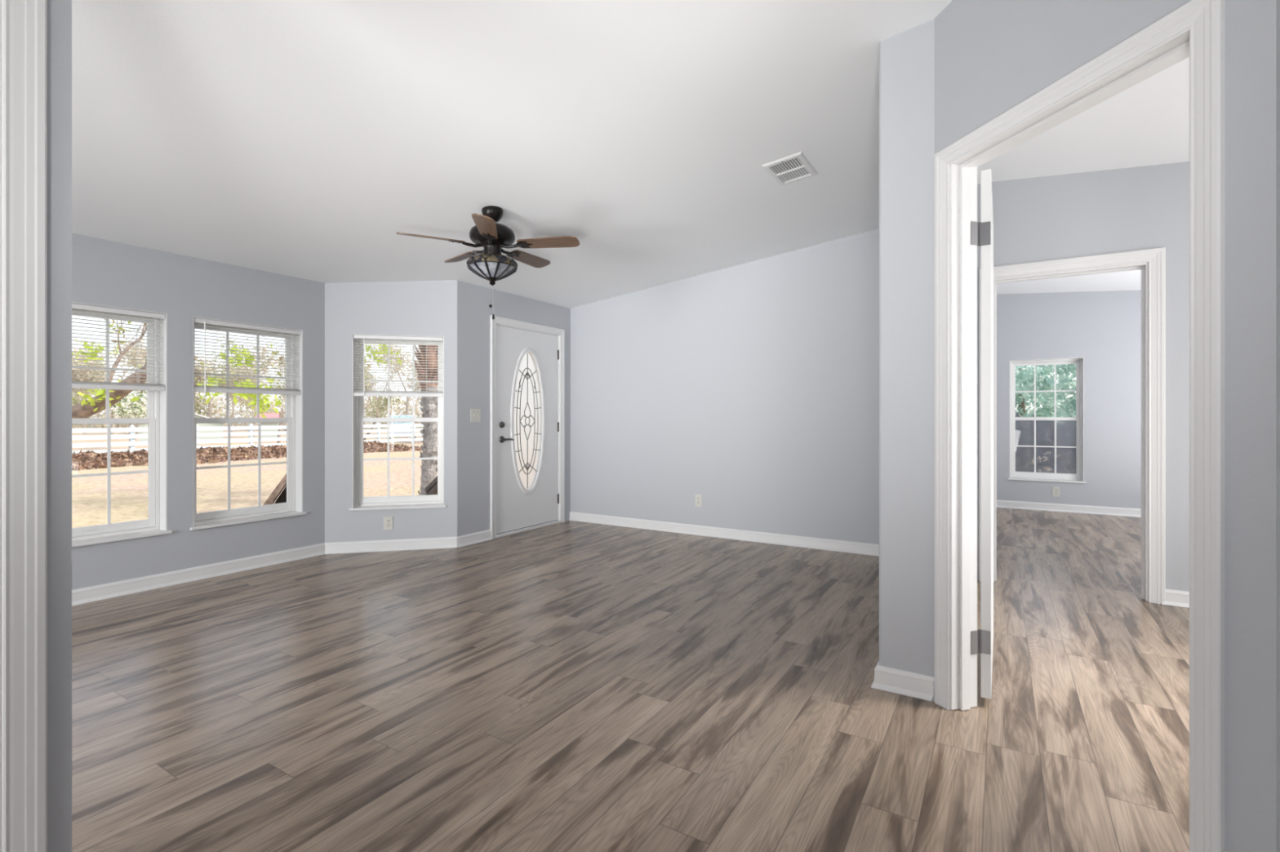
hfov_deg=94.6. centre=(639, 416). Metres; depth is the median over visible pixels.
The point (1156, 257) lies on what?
trim
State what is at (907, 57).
wall
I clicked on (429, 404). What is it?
palm tree
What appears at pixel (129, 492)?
ground
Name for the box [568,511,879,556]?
baseboard
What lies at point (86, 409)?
oak tree
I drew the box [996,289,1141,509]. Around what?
wall
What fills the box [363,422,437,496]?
grille
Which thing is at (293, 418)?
window
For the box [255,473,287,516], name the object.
wooden shelter
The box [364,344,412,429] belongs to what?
tree
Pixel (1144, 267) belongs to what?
trim
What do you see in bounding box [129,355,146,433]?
tree
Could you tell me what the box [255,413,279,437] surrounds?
fence
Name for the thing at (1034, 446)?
grille
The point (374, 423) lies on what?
bare tree
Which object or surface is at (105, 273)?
wall
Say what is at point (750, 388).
wall
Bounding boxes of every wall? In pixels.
[46,0,71,851]
[71,233,324,590]
[71,440,422,471]
[324,280,457,542]
[457,280,570,536]
[570,228,879,544]
[879,18,934,676]
[934,0,1275,851]
[977,161,1189,591]
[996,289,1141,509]
[1275,0,1279,851]
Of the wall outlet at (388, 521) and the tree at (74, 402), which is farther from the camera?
the tree at (74, 402)
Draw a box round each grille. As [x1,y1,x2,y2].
[71,319,147,417]
[71,423,149,524]
[195,332,286,417]
[196,422,288,510]
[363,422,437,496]
[364,344,437,417]
[1015,364,1075,417]
[1015,420,1076,473]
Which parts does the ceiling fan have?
blade, blade, blade, lamp shade, pull chain, blade, blade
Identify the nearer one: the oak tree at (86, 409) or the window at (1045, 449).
the window at (1045, 449)
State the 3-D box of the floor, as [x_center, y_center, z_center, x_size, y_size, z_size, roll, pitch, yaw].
[0.665,1.195,2.524,7.900,0.150,12.000,0,0,31]
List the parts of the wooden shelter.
panel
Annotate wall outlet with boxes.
[383,515,392,530]
[695,494,702,506]
[1052,487,1059,497]
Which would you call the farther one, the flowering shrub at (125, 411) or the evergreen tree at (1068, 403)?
the flowering shrub at (125, 411)
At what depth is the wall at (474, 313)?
5.27 m
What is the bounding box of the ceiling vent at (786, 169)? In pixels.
[761,151,817,186]
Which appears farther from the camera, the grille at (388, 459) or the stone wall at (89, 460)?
the stone wall at (89, 460)
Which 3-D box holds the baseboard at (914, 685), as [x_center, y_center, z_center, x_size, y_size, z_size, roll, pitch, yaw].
[1.701,1.075,3.428,0.242,0.090,2.476,0,0,31]
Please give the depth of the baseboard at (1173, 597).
3.48 m
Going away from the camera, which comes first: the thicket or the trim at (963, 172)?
the trim at (963, 172)
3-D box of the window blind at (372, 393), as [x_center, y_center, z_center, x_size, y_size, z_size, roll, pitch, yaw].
[-2.021,-0.407,4.959,0.700,0.530,0.044,0,0,-14]
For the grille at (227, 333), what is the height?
0.634 m
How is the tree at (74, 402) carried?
on the ground
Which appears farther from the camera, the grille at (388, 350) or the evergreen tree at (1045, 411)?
the evergreen tree at (1045, 411)
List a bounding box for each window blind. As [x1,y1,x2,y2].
[71,302,164,391]
[194,318,301,395]
[353,334,443,399]
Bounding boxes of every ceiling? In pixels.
[71,0,1189,308]
[996,269,1141,294]
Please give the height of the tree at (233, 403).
8.324 m
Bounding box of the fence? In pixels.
[71,422,423,453]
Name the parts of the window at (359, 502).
sill, sash, sash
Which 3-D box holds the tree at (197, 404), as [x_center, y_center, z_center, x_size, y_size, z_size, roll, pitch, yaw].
[-38.749,-2.836,54.315,8.108,9.529,5.496,0,0,-31]
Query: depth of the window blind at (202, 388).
4.32 m
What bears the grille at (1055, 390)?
attached to the window at (1045, 449)
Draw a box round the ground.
[71,422,437,541]
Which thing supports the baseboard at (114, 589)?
attached to the wall at (105, 273)
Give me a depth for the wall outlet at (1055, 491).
6.96 m
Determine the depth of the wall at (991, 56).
1.37 m
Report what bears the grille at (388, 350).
attached to the window at (359, 502)
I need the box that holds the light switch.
[470,408,480,422]
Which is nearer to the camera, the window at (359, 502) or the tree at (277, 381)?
the window at (359, 502)
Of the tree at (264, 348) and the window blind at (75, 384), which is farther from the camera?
the tree at (264, 348)
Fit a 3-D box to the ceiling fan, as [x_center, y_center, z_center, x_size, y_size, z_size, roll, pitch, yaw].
[-0.920,-0.960,3.757,1.080,0.703,1.052,0,0,31]
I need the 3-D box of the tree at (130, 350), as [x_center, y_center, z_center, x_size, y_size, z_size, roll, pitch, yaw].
[-39.478,-2.396,49.712,8.582,8.599,4.796,0,0,-13]
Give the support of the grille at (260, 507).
attached to the window at (293, 418)
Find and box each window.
[71,302,172,547]
[189,316,306,530]
[349,333,446,511]
[1007,357,1086,483]
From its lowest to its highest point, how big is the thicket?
4.937 m
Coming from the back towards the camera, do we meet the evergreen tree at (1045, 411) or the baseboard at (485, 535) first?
the evergreen tree at (1045, 411)
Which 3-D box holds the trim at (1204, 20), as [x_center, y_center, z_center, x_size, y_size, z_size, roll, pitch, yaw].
[1.270,0.046,1.859,0.019,2.147,0.942,0,0,-14]
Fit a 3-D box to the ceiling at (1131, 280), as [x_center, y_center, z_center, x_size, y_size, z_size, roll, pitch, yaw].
[4.807,-1.489,5.004,4.220,0.508,4.045,0,0,31]
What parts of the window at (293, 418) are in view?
sash, sash, sill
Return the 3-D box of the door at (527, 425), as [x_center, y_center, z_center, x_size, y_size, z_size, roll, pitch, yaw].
[-1.130,0.138,5.857,0.200,1.964,0.912,0,0,31]
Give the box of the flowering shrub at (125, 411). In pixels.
[110,392,146,448]
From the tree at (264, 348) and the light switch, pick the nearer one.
the light switch
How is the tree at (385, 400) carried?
on the ground
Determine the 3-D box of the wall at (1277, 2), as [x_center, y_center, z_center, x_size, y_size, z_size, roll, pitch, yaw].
[0.063,-0.211,-1.003,0.115,2.702,5.354,0,0,31]
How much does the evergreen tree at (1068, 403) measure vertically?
5.340 m
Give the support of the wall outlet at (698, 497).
attached to the wall at (750, 388)
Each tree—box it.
[71,319,401,425]
[71,337,146,435]
[71,344,118,434]
[71,351,117,428]
[104,336,230,404]
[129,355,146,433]
[195,335,269,417]
[213,357,253,432]
[222,341,284,436]
[240,359,284,431]
[270,351,284,375]
[276,411,284,443]
[363,373,420,439]
[364,343,404,429]
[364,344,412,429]
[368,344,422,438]
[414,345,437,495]
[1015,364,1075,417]
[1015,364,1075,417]
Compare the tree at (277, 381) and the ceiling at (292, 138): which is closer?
the ceiling at (292, 138)
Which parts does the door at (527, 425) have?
lever handle, oval trim, oval glass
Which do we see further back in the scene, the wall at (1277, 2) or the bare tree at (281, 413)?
the bare tree at (281, 413)
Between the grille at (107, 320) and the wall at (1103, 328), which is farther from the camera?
the wall at (1103, 328)
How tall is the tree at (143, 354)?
9.307 m
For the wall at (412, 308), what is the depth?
4.90 m
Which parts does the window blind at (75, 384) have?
head rail, rail, ladder cord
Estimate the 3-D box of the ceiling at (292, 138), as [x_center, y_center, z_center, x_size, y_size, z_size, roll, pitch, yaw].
[-0.235,-1.374,1.052,8.700,0.665,9.150,0,0,31]
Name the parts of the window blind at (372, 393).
ladder cord, head rail, rail, ladder cord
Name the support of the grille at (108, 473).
attached to the window at (156, 420)
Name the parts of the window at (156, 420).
sash, sash, sill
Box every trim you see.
[0,0,1,851]
[1,0,46,851]
[490,315,564,539]
[934,0,1225,851]
[950,32,1189,711]
[978,247,1165,604]
[993,262,1148,601]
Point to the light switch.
(475, 414)
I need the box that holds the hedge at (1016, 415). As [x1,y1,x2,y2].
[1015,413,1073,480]
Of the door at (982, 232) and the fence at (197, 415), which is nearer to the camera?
the door at (982, 232)
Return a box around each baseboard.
[71,542,324,606]
[324,537,457,554]
[457,529,491,547]
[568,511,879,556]
[871,660,934,702]
[996,500,1141,517]
[1161,589,1189,608]
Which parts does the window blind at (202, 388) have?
ladder cord, head rail, rail, ladder cord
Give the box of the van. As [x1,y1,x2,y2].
[389,414,416,439]
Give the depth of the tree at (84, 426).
60.52 m
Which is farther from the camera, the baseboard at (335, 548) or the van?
the van
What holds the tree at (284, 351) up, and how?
on the ground
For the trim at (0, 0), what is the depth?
1.29 m
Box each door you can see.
[496,324,559,537]
[970,168,993,699]
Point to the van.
(392, 415)
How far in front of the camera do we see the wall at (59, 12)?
1.37 m
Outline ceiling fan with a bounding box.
[395,205,579,319]
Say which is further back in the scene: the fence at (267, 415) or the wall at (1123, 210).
the fence at (267, 415)
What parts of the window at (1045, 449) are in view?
sash, sash, sill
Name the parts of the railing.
handrail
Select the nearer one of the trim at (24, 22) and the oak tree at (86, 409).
the trim at (24, 22)
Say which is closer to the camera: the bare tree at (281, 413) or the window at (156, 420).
the window at (156, 420)
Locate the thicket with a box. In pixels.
[71,395,423,431]
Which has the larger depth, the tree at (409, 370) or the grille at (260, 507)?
the tree at (409, 370)
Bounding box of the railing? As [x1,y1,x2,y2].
[425,475,437,495]
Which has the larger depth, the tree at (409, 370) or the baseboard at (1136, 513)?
the tree at (409, 370)
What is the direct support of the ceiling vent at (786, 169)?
in the ceiling at (292, 138)
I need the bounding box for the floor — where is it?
[71,507,1189,851]

